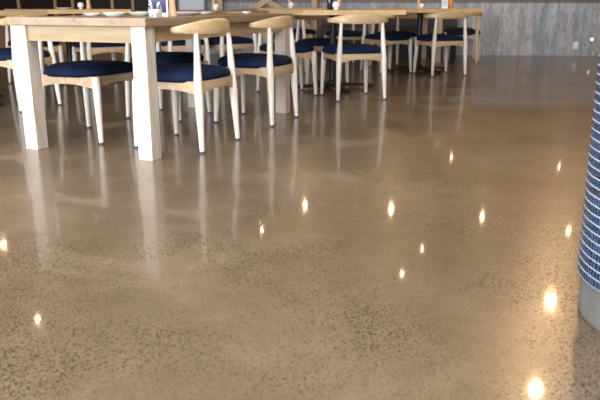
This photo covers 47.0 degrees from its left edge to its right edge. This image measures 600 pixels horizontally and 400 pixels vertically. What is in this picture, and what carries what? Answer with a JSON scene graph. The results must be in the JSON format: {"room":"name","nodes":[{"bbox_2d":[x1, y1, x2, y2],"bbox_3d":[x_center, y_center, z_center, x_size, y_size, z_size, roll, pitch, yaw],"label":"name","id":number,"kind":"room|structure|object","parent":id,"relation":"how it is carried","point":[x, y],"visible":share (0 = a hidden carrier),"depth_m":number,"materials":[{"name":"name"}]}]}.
{"room":"cafe","nodes":[
{"label":"cafe","id":0,"kind":"room"},
{"bbox_2d":[0,25,165,52],"bbox_3d":[-0.300,-4.026,11.503,12.150,3.100,0.123,2,16,6],"label":"wall","id":1,"kind":"structure","parent":0,"point":[2,28],"depth_m":12.25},
{"bbox_2d":[0,0,176,18],"bbox_3d":[-4.246,-4.007,11.800,4.313,1.820,0.103,2,16,6],"label":"window","id":2,"kind":"structure","parent":1,"relation":"in","point":[4,4],"depth_m":11.98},
{"bbox_2d":[179,0,203,52],"bbox_3d":[-1.845,-3.537,11.691,0.435,2.044,0.092,2,16,5],"label":"door","id":3,"kind":"structure","parent":1,"relation":"in","point":[183,4],"depth_m":11.76,"materials":[{"name":"paint"}]},
{"bbox_2d":[204,0,206,9],"bbox_3d":[-1.608,-3.556,11.677,0.038,2.100,0.060,2,16,5],"label":"trim","id":4,"kind":"structure","parent":1,"relation":"attached to","point":[205,1],"depth_m":11.72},
{"bbox_2d":[207,2,599,55],"bbox_3d":[2.078,-2.857,11.512,7.356,0.845,0.026,2,16,6],"label":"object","id":5,"kind":"structure","parent":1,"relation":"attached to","point":[506,28],"depth_m":11.35,"materials":[{"name":"grey wood"}]},
{"bbox_2d":[573,42,577,48],"bbox_3d":[4.526,-2.537,11.328,0.075,0.115,0.016,2,16,5],"label":"wall socket","id":6,"kind":"object","parent":5,"relation":"attached to","point":[575,44],"visible":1,"depth_m":11.32,"materials":[{"name":"white plastic"}]},
{"bbox_2d":[207,0,599,1],"bbox_3d":[2.077,-3.280,11.383,7.356,0.040,0.042,2,16,6],"label":"trim","id":7,"kind":"structure","parent":1,"relation":"attached to","point":[207,0],"depth_m":11.38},
{"bbox_2d":[0,52,599,399],"bbox_3d":[-0.450,-0.365,4.470,12.700,0.100,18.400,0,16,0],"label":"floor","id":8,"kind":"structure","parent":0,"point":[420,242],"depth_m":2.48,"materials":[{"name":"concrete"}]},
{"bbox_2d":[0,10,47,105],"bbox_3d":[-2.900,-1.192,5.795,1.000,0.766,1.200,6,17,21],"label":"pedestal table","id":9,"kind":"object","parent":8,"relation":"on","point":[2,12],"visible":1,"depth_m":5.81,"materials":[{"name":"beige wood"}]},
{"bbox_2d":[0,14,61,112],"bbox_3d":[-2.305,-1.123,5.594,0.483,0.743,0.563,6,17,21],"label":"chair","id":10,"kind":"object","parent":8,"relation":"on","point":[7,55],"visible":0.53,"depth_m":5.36,"materials":[{"name":"brown wood"}]},
{"bbox_2d":[0,48,49,60],"bbox_3d":[-2.310,-1.183,5.579,0.472,0.087,0.521,6,17,21],"label":"seat cushion","id":11,"kind":"object","parent":10,"relation":"on","point":[6,54],"depth_m":5.34,"materials":[{"name":"blue fabric"}]},
{"bbox_2d":[4,16,63,83],"bbox_3d":[-2.804,-1.595,7.257,0.483,0.743,0.563,-12,20,-35],"label":"chair","id":12,"kind":"object","parent":8,"relation":"on","point":[58,48],"visible":0.2,"depth_m":7.22,"materials":[{"name":"brown wood"}]},
{"bbox_2d":[8,40,59,46],"bbox_3d":[-2.800,-1.656,7.243,0.472,0.087,0.521,-12,20,-35],"label":"seat cushion","id":13,"kind":"object","parent":12,"relation":"on","point":[55,43],"depth_m":7.14,"materials":[{"name":"blue fabric"}]},
{"bbox_2d":[4,9,130,61],"bbox_3d":[-2.550,-1.711,7.623,1.000,0.766,1.200,-11,19,-34],"label":"pedestal table","id":14,"kind":"object","parent":8,"relation":"on","point":[65,12],"visible":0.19,"depth_m":7.12,"materials":[{"name":"beige wood"}]},
{"bbox_2d":[77,2,83,8],"bbox_3d":[-2.403,-2.128,7.556,0.068,0.071,0.068,0,16,0],"label":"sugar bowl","id":15,"kind":"object","parent":14,"relation":"on","point":[80,5],"visible":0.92,"depth_m":7.53,"materials":[{"name":"white ceramic"}]},
{"bbox_2d":[86,0,91,8],"bbox_3d":[-2.330,-2.213,7.584,0.058,0.220,0.058,0,16,0],"label":"pepper grinder","id":16,"kind":"object","parent":14,"relation":"on","point":[88,5],"visible":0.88,"depth_m":7.58,"materials":[{"name":"brown wood"}]},
{"bbox_2d":[38,41,133,144],"bbox_3d":[-1.333,-0.775,4.370,0.483,0.743,0.563,6,17,21],"label":"chair","id":17,"kind":"object","parent":8,"relation":"on","point":[93,74],"visible":0.57,"depth_m":4.18,"materials":[{"name":"blue fabric"}]},
{"bbox_2d":[44,60,132,77],"bbox_3d":[-1.328,-0.834,4.351,0.472,0.087,0.521,6,17,21],"label":"seat cushion","id":18,"kind":"object","parent":17,"relation":"on","point":[81,68],"depth_m":4.18,"materials":[{"name":"blue fabric"}]},
{"bbox_2d":[72,12,131,89],"bbox_3d":[-2.037,-1.546,7.083,0.563,0.743,0.483,-12,20,-35],"label":"chair","id":19,"kind":"object","parent":8,"relation":"on","point":[92,48],"visible":0.3,"depth_m":6.89,"materials":[{"name":"brown wood"}]},
{"bbox_2d":[72,42,125,47],"bbox_3d":[-2.040,-1.606,7.070,0.521,0.087,0.472,-12,20,-35],"label":"seat cushion","id":20,"kind":"object","parent":19,"relation":"on","point":[75,44],"depth_m":6.88,"materials":[{"name":"blue fabric"}]},
{"bbox_2d":[6,13,292,160],"bbox_3d":[-0.845,-0.861,4.658,0.915,0.750,1.965,6,17,21],"label":"dining table","id":21,"kind":"object","parent":8,"relation":"on","point":[142,32],"visible":0.8,"depth_m":3.79,"materials":[{"name":"white wood"}]},
{"bbox_2d":[83,13,101,15],"bbox_3d":[-1.241,-1.111,4.134,0.110,0.017,0.110,0,16,0],"label":"plate","id":22,"kind":"object","parent":21,"relation":"on","point":[87,14],"visible":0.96,"depth_m":4.10,"materials":[{"name":"white ceramic"}]},
{"bbox_2d":[102,12,126,16],"bbox_3d":[-1.063,-1.065,3.960,0.136,0.024,0.136,0,16,0],"label":"bowl","id":23,"kind":"object","parent":21,"relation":"on","point":[109,14],"visible":1,"depth_m":3.92,"materials":[{"name":"white ceramic"}]},
{"bbox_2d":[129,12,148,15],"bbox_3d":[-0.949,-1.109,4.114,0.144,0.024,0.144,0,16,0],"label":"bowl","id":24,"kind":"object","parent":21,"relation":"on","point":[131,13],"visible":0.7,"depth_m":4.06,"materials":[{"name":"white ceramic"}]},
{"bbox_2d":[148,2,153,16],"bbox_3d":[-0.836,-1.070,3.875,0.032,0.080,0.032,0,16,0],"label":"salt shaker","id":25,"kind":"object","parent":21,"relation":"on","point":[150,8],"visible":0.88,"depth_m":3.86,"materials":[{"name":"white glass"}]},
{"bbox_2d":[151,9,157,16],"bbox_3d":[-0.802,-1.033,3.813,0.038,0.043,0.038,0,16,0],"label":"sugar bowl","id":26,"kind":"object","parent":21,"relation":"on","point":[154,12],"visible":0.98,"depth_m":3.80,"materials":[{"name":"white ceramic"}]},
{"bbox_2d":[149,0,168,16],"bbox_3d":[-0.814,-1.166,3.952,0.107,0.222,0.060,-2,16,-7],"label":"menu stand","id":27,"kind":"object","parent":21,"relation":"on","point":[164,4],"visible":0.47,"depth_m":3.96,"materials":[{"name":"white paper"}]},
{"bbox_2d":[156,2,161,16],"bbox_3d":[-0.785,-1.062,3.846,0.032,0.080,0.032,0,16,0],"label":"salt shaker","id":28,"kind":"object","parent":21,"relation":"on","point":[159,8],"visible":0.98,"depth_m":3.83,"materials":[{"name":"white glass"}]},
{"bbox_2d":[168,0,176,15],"bbox_3d":[-0.747,-1.171,4.013,0.058,0.200,0.058,0,16,0],"label":"pepper grinder","id":29,"kind":"object","parent":21,"relation":"on","point":[172,11],"visible":0.9,"depth_m":4.01,"materials":[{"name":"brown wood"}]},
{"bbox_2d":[177,12,200,14],"bbox_3d":[-0.731,-1.205,4.460,0.190,0.020,0.190,0,16,0],"label":"plate","id":30,"kind":"object","parent":21,"relation":"on","point":[178,13],"visible":0.78,"depth_m":4.39,"materials":[{"name":"white ceramic"}]},
{"bbox_2d":[125,42,211,121],"bbox_3d":[-0.998,-1.003,5.173,0.483,0.743,0.563,6,17,21],"label":"chair","id":31,"kind":"object","parent":8,"relation":"on","point":[161,57],"visible":0.32,"depth_m":5.05,"materials":[{"name":"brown wood"}]},
{"bbox_2d":[130,52,203,64],"bbox_3d":[-0.993,-1.062,5.154,0.472,0.087,0.521,6,17,21],"label":"seat cushion","id":32,"kind":"object","parent":31,"relation":"on","point":[161,57],"depth_m":4.97,"materials":[{"name":"blue fabric"}]},
{"bbox_2d":[155,38,210,64],"bbox_3d":[-1.267,-1.630,7.381,0.563,0.743,0.483,-10,19,-31],"label":"chair","id":33,"kind":"object","parent":8,"relation":"on","point":[178,45],"visible":0.2,"depth_m":7.16,"materials":[{"name":"brown wood"}]},
{"bbox_2d":[155,39,204,45],"bbox_3d":[-1.270,-1.691,7.368,0.521,0.087,0.472,-10,19,-31],"label":"seat cushion","id":34,"kind":"object","parent":33,"relation":"on","point":[178,42],"depth_m":7.14,"materials":[{"name":"blue fabric"}]},
{"bbox_2d":[132,18,239,153],"bbox_3d":[-0.674,-0.701,4.108,0.483,0.743,0.563,6,17,21],"label":"chair","id":35,"kind":"object","parent":8,"relation":"on","point":[196,78],"visible":0.91,"depth_m":3.91,"materials":[{"name":"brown wood"}]},
{"bbox_2d":[156,63,230,82],"bbox_3d":[-0.679,-0.761,4.093,0.472,0.087,0.521,6,17,21],"label":"seat cushion","id":36,"kind":"object","parent":35,"relation":"on","point":[169,72],"depth_m":3.91,"materials":[{"name":"blue fabric"}]},
{"bbox_2d":[122,10,268,60],"bbox_3d":[-1.220,-1.832,8.077,1.540,0.750,0.940,-9,18,-29],"label":"dining table","id":37,"kind":"object","parent":8,"relation":"on","point":[264,35],"visible":0.02,"depth_m":7.74,"materials":[{"name":"brown wood"}]},
{"bbox_2d":[213,4,218,9],"bbox_3d":[-0.968,-2.222,7.945,0.068,0.071,0.068,0,16,0],"label":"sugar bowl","id":38,"kind":"object","parent":37,"relation":"on","point":[215,6],"visible":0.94,"depth_m":7.92,"materials":[{"name":"white ceramic"}]},
{"bbox_2d":[202,12,257,76],"bbox_3d":[-0.772,-1.704,7.641,0.563,0.743,0.483,-10,19,-33],"label":"chair","id":39,"kind":"object","parent":8,"relation":"on","point":[218,43],"visible":0.48,"depth_m":7.46,"materials":[{"name":"brown wood"}]},
{"bbox_2d":[208,36,252,44],"bbox_3d":[-0.775,-1.765,7.628,0.521,0.087,0.472,-10,19,-33],"label":"seat cushion","id":40,"kind":"object","parent":39,"relation":"on","point":[236,40],"depth_m":7.45,"materials":[{"name":"blue fabric"}]},
{"bbox_2d":[213,16,297,126],"bbox_3d":[-0.311,-0.946,4.973,0.483,0.743,0.563,6,17,21],"label":"chair","id":41,"kind":"object","parent":8,"relation":"on","point":[269,65],"visible":0.92,"depth_m":4.77,"materials":[{"name":"brown wood"}]},
{"bbox_2d":[218,53,291,67],"bbox_3d":[-0.316,-1.006,4.958,0.472,0.087,0.521,6,17,21],"label":"seat cushion","id":42,"kind":"object","parent":41,"relation":"on","point":[241,60],"depth_m":4.77,"materials":[{"name":"blue fabric"}]},
{"bbox_2d":[217,0,316,53],"bbox_3d":[-0.553,-3.164,11.560,1.683,1.410,0.061,2,16,6],"label":"frame","id":43,"kind":"object","parent":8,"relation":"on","point":[261,3],"visible":0.27,"depth_m":11.52,"materials":[{"name":"brown wood"}]},
{"bbox_2d":[240,8,326,64],"bbox_3d":[-0.200,-2.189,9.306,1.000,0.766,1.000,-5,17,-17],"label":"pedestal table","id":44,"kind":"object","parent":8,"relation":"on","point":[240,8],"visible":0.06,"depth_m":8.76,"materials":[{"name":"beige wood"}]},
{"bbox_2d":[288,2,293,7],"bbox_3d":[-0.118,-2.557,9.046,0.080,0.083,0.080,0,16,0],"label":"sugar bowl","id":45,"kind":"object","parent":44,"relation":"on","point":[290,4],"visible":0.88,"depth_m":9.02,"materials":[{"name":"white ceramic"}]},
{"bbox_2d":[257,32,316,95],"bbox_3d":[-0.135,-1.366,6.451,0.483,0.743,0.563,-5,17,-16],"label":"chair","id":46,"kind":"object","parent":8,"relation":"on","point":[303,50],"visible":0.35,"depth_m":6.33,"materials":[{"name":"brown wood"}]},
{"bbox_2d":[259,42,313,52],"bbox_3d":[-0.130,-1.426,6.435,0.472,0.087,0.521,-5,17,-16],"label":"seat cushion","id":47,"kind":"object","parent":46,"relation":"on","point":[300,47],"depth_m":6.27,"materials":[{"name":"blue fabric"}]},
{"bbox_2d":[273,20,305,72],"bbox_3d":[-0.189,-1.985,8.631,0.563,0.743,0.483,-3,16,-11],"label":"chair","id":48,"kind":"object","parent":8,"relation":"on","point":[303,35],"visible":0.15,"depth_m":8.45,"materials":[{"name":"brown wood"}]},
{"bbox_2d":[273,33,301,39],"bbox_3d":[-0.190,-2.046,8.619,0.521,0.087,0.472,-3,16,-11],"label":"seat cushion","id":49,"kind":"object","parent":48,"relation":"on","point":[300,37],"depth_m":8.44,"materials":[{"name":"blue fabric"}]},
{"bbox_2d":[293,20,315,62],"bbox_3d":[-0.019,-2.412,10.132,0.563,0.743,0.483,2,16,8],"label":"chair","id":50,"kind":"object","parent":8,"relation":"on","point":[310,33],"visible":0.22,"depth_m":9.91,"materials":[{"name":"brown wood"}]},
{"bbox_2d":[293,28,315,33],"bbox_3d":[-0.020,-2.470,10.110,0.521,0.087,0.472,2,16,8],"label":"seat cushion","id":51,"kind":"object","parent":50,"relation":"on","point":[308,31],"depth_m":9.90,"materials":[{"name":"blue fabric"}]},
{"bbox_2d":[293,15,348,83],"bbox_3d":[0.224,-1.619,7.342,0.563,0.743,0.483,-5,17,-16],"label":"chair","id":52,"kind":"object","parent":8,"relation":"on","point":[318,44],"visible":0.34,"depth_m":7.23,"materials":[{"name":"brown wood"}]},
{"bbox_2d":[297,38,347,45],"bbox_3d":[0.225,-1.677,7.320,0.521,0.087,0.472,-5,17,-16],"label":"seat cushion","id":53,"kind":"object","parent":52,"relation":"on","point":[313,41],"depth_m":7.11,"materials":[{"name":"blue fabric"}]},
{"bbox_2d":[269,9,405,92],"bbox_3d":[0.330,-1.501,6.882,1.000,0.766,1.200,-5,17,-16],"label":"pedestal table","id":54,"kind":"object","parent":8,"relation":"on","point":[331,82],"visible":0.76,"depth_m":6.79,"materials":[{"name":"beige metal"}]},
{"bbox_2d":[327,0,332,9],"bbox_3d":[0.300,-1.999,6.865,0.062,0.201,0.062,0,16,0],"label":"sauce bottle","id":55,"kind":"object","parent":54,"relation":"on","point":[329,2],"visible":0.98,"depth_m":6.86,"materials":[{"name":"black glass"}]},
{"bbox_2d":[332,2,339,9],"bbox_3d":[0.353,-1.905,6.757,0.076,0.079,0.076,0,16,0],"label":"globe","id":56,"kind":"object","parent":54,"relation":"on","point":[335,5],"visible":1,"depth_m":6.73,"materials":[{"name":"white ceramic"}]},
{"bbox_2d":[324,24,363,63],"bbox_3d":[0.625,-2.233,9.503,0.483,0.743,0.563,-5,17,-17],"label":"chair","id":57,"kind":"object","parent":8,"relation":"on","point":[352,35],"visible":0.34,"depth_m":9.31,"materials":[{"name":"brown wood"}]},
{"bbox_2d":[326,30,362,36],"bbox_3d":[0.620,-2.292,9.485,0.472,0.087,0.521,-5,17,-17],"label":"seat cushion","id":58,"kind":"object","parent":57,"relation":"on","point":[346,33],"depth_m":9.29,"materials":[{"name":"blue fabric"}]},
{"bbox_2d":[320,13,387,101],"bbox_3d":[0.479,-1.291,6.188,0.563,0.743,0.483,-5,17,-16],"label":"chair","id":59,"kind":"object","parent":8,"relation":"on","point":[340,53],"visible":1,"depth_m":5.99,"materials":[{"name":"brown wood"}]},
{"bbox_2d":[322,43,380,54],"bbox_3d":[0.478,-1.352,6.176,0.521,0.087,0.472,-5,17,-16],"label":"seat cushion","id":60,"kind":"object","parent":59,"relation":"on","point":[345,48],"depth_m":5.99,"materials":[{"name":"blue fabric"}]},
{"bbox_2d":[360,15,411,74],"bbox_3d":[1.065,-1.956,8.527,0.483,0.743,0.563,-8,18,-27],"label":"chair","id":61,"kind":"object","parent":8,"relation":"on","point":[390,38],"visible":0.56,"depth_m":8.40,"materials":[{"name":"brown wood"}]},
{"bbox_2d":[365,33,409,40],"bbox_3d":[1.070,-2.016,8.513,0.472,0.087,0.521,-8,18,-27],"label":"seat cushion","id":62,"kind":"object","parent":61,"relation":"on","point":[376,36],"depth_m":8.34,"materials":[{"name":"blue fabric"}]},
{"bbox_2d":[320,18,457,56],"bbox_3d":[1.455,-2.735,11.311,2.240,0.720,0.530,2,16,5],"label":"bench","id":63,"kind":"object","parent":8,"relation":"on","point":[405,24],"visible":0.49,"depth_m":11.21,"materials":[{"name":"grey leather"}]},
{"bbox_2d":[369,13,416,68],"bbox_3d":[1.248,-2.144,9.189,0.563,0.743,0.483,-8,18,-27],"label":"chair","id":64,"kind":"object","parent":8,"relation":"on","point":[412,35],"visible":0.36,"depth_m":9.21,"materials":[{"name":"blue fabric"}]},
{"bbox_2d":[376,31,415,36],"bbox_3d":[1.250,-2.202,9.167,0.521,0.087,0.472,-8,18,-27],"label":"seat cushion","id":65,"kind":"object","parent":64,"relation":"on","point":[411,34],"depth_m":9.02,"materials":[{"name":"blue fabric"}]},
{"bbox_2d":[368,13,442,62],"bbox_3d":[1.550,-2.474,10.337,0.960,0.750,0.940,-1,16,-4],"label":"dining table","id":66,"kind":"object","parent":8,"relation":"on","point":[410,15],"visible":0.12,"depth_m":10.01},
{"bbox_2d":[361,8,484,73],"bbox_3d":[1.500,-2.011,8.681,1.000,0.766,1.200,-8,18,-27],"label":"pedestal table","id":67,"kind":"object","parent":8,"relation":"on","point":[420,12],"visible":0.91,"depth_m":8.60,"materials":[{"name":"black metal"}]},
{"bbox_2d":[441,0,447,7],"bbox_3d":[1.797,-2.487,8.546,0.076,0.222,0.060,2,16,6],"label":"menu stand","id":68,"kind":"object","parent":67,"relation":"on","point":[444,2],"visible":1,"depth_m":8.55,"materials":[{"name":"white paper"}]},
{"bbox_2d":[448,0,453,7],"bbox_3d":[1.882,-2.491,8.597,0.062,0.201,0.062,0,16,0],"label":"sauce bottle","id":69,"kind":"object","parent":67,"relation":"on","point":[450,2],"visible":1,"depth_m":8.59,"materials":[{"name":"orange plastic"}]},
{"bbox_2d":[413,11,467,76],"bbox_3d":[1.687,-1.877,8.251,0.563,0.743,0.483,-5,17,-19],"label":"chair","id":70,"kind":"object","parent":8,"relation":"on","point":[434,40],"visible":1,"depth_m":8.05,"materials":[{"name":"brown wood"}]},
{"bbox_2d":[417,34,463,41],"bbox_3d":[1.685,-1.938,8.239,0.521,0.087,0.472,-5,17,-19],"label":"seat cushion","id":71,"kind":"object","parent":70,"relation":"on","point":[425,37],"depth_m":8.06,"materials":[{"name":"blue fabric"}]},
{"bbox_2d":[442,12,475,59],"bbox_3d":[2.455,-2.541,10.588,0.483,0.743,0.563,3,16,10],"label":"chair","id":72,"kind":"object","parent":8,"relation":"on","point":[473,26],"visible":0.33,"depth_m":10.41,"materials":[{"name":"brown wood"}]},
{"bbox_2d":[444,27,472,31],"bbox_3d":[2.450,-2.601,10.572,0.472,0.087,0.521,3,16,10],"label":"seat cushion","id":73,"kind":"object","parent":72,"relation":"on","point":[445,29],"depth_m":10.45,"materials":[{"name":"blue fabric"}]},
{"bbox_2d":[444,12,481,63],"bbox_3d":[2.365,-2.366,9.971,0.483,0.743,0.563,5,17,17],"label":"chair","id":74,"kind":"object","parent":8,"relation":"on","point":[474,34],"visible":0.71,"depth_m":9.74,"materials":[{"name":"brown wood"}]},
{"bbox_2d":[446,29,479,34],"bbox_3d":[2.360,-2.426,9.956,0.472,0.087,0.521,5,17,17],"label":"seat cushion","id":75,"kind":"object","parent":74,"relation":"on","point":[451,31],"depth_m":9.75,"materials":[{"name":"blue fabric"}]},
{"bbox_2d":[577,48,599,331],"bbox_3d":[1.047,-1.166,1.434,0.602,3.100,0.602,0,16,0],"label":"tiled column","id":76,"kind":"structure","parent":8,"relation":"on","point":[588,263],"depth_m":1.79,"materials":[{"name":"blue tile"}]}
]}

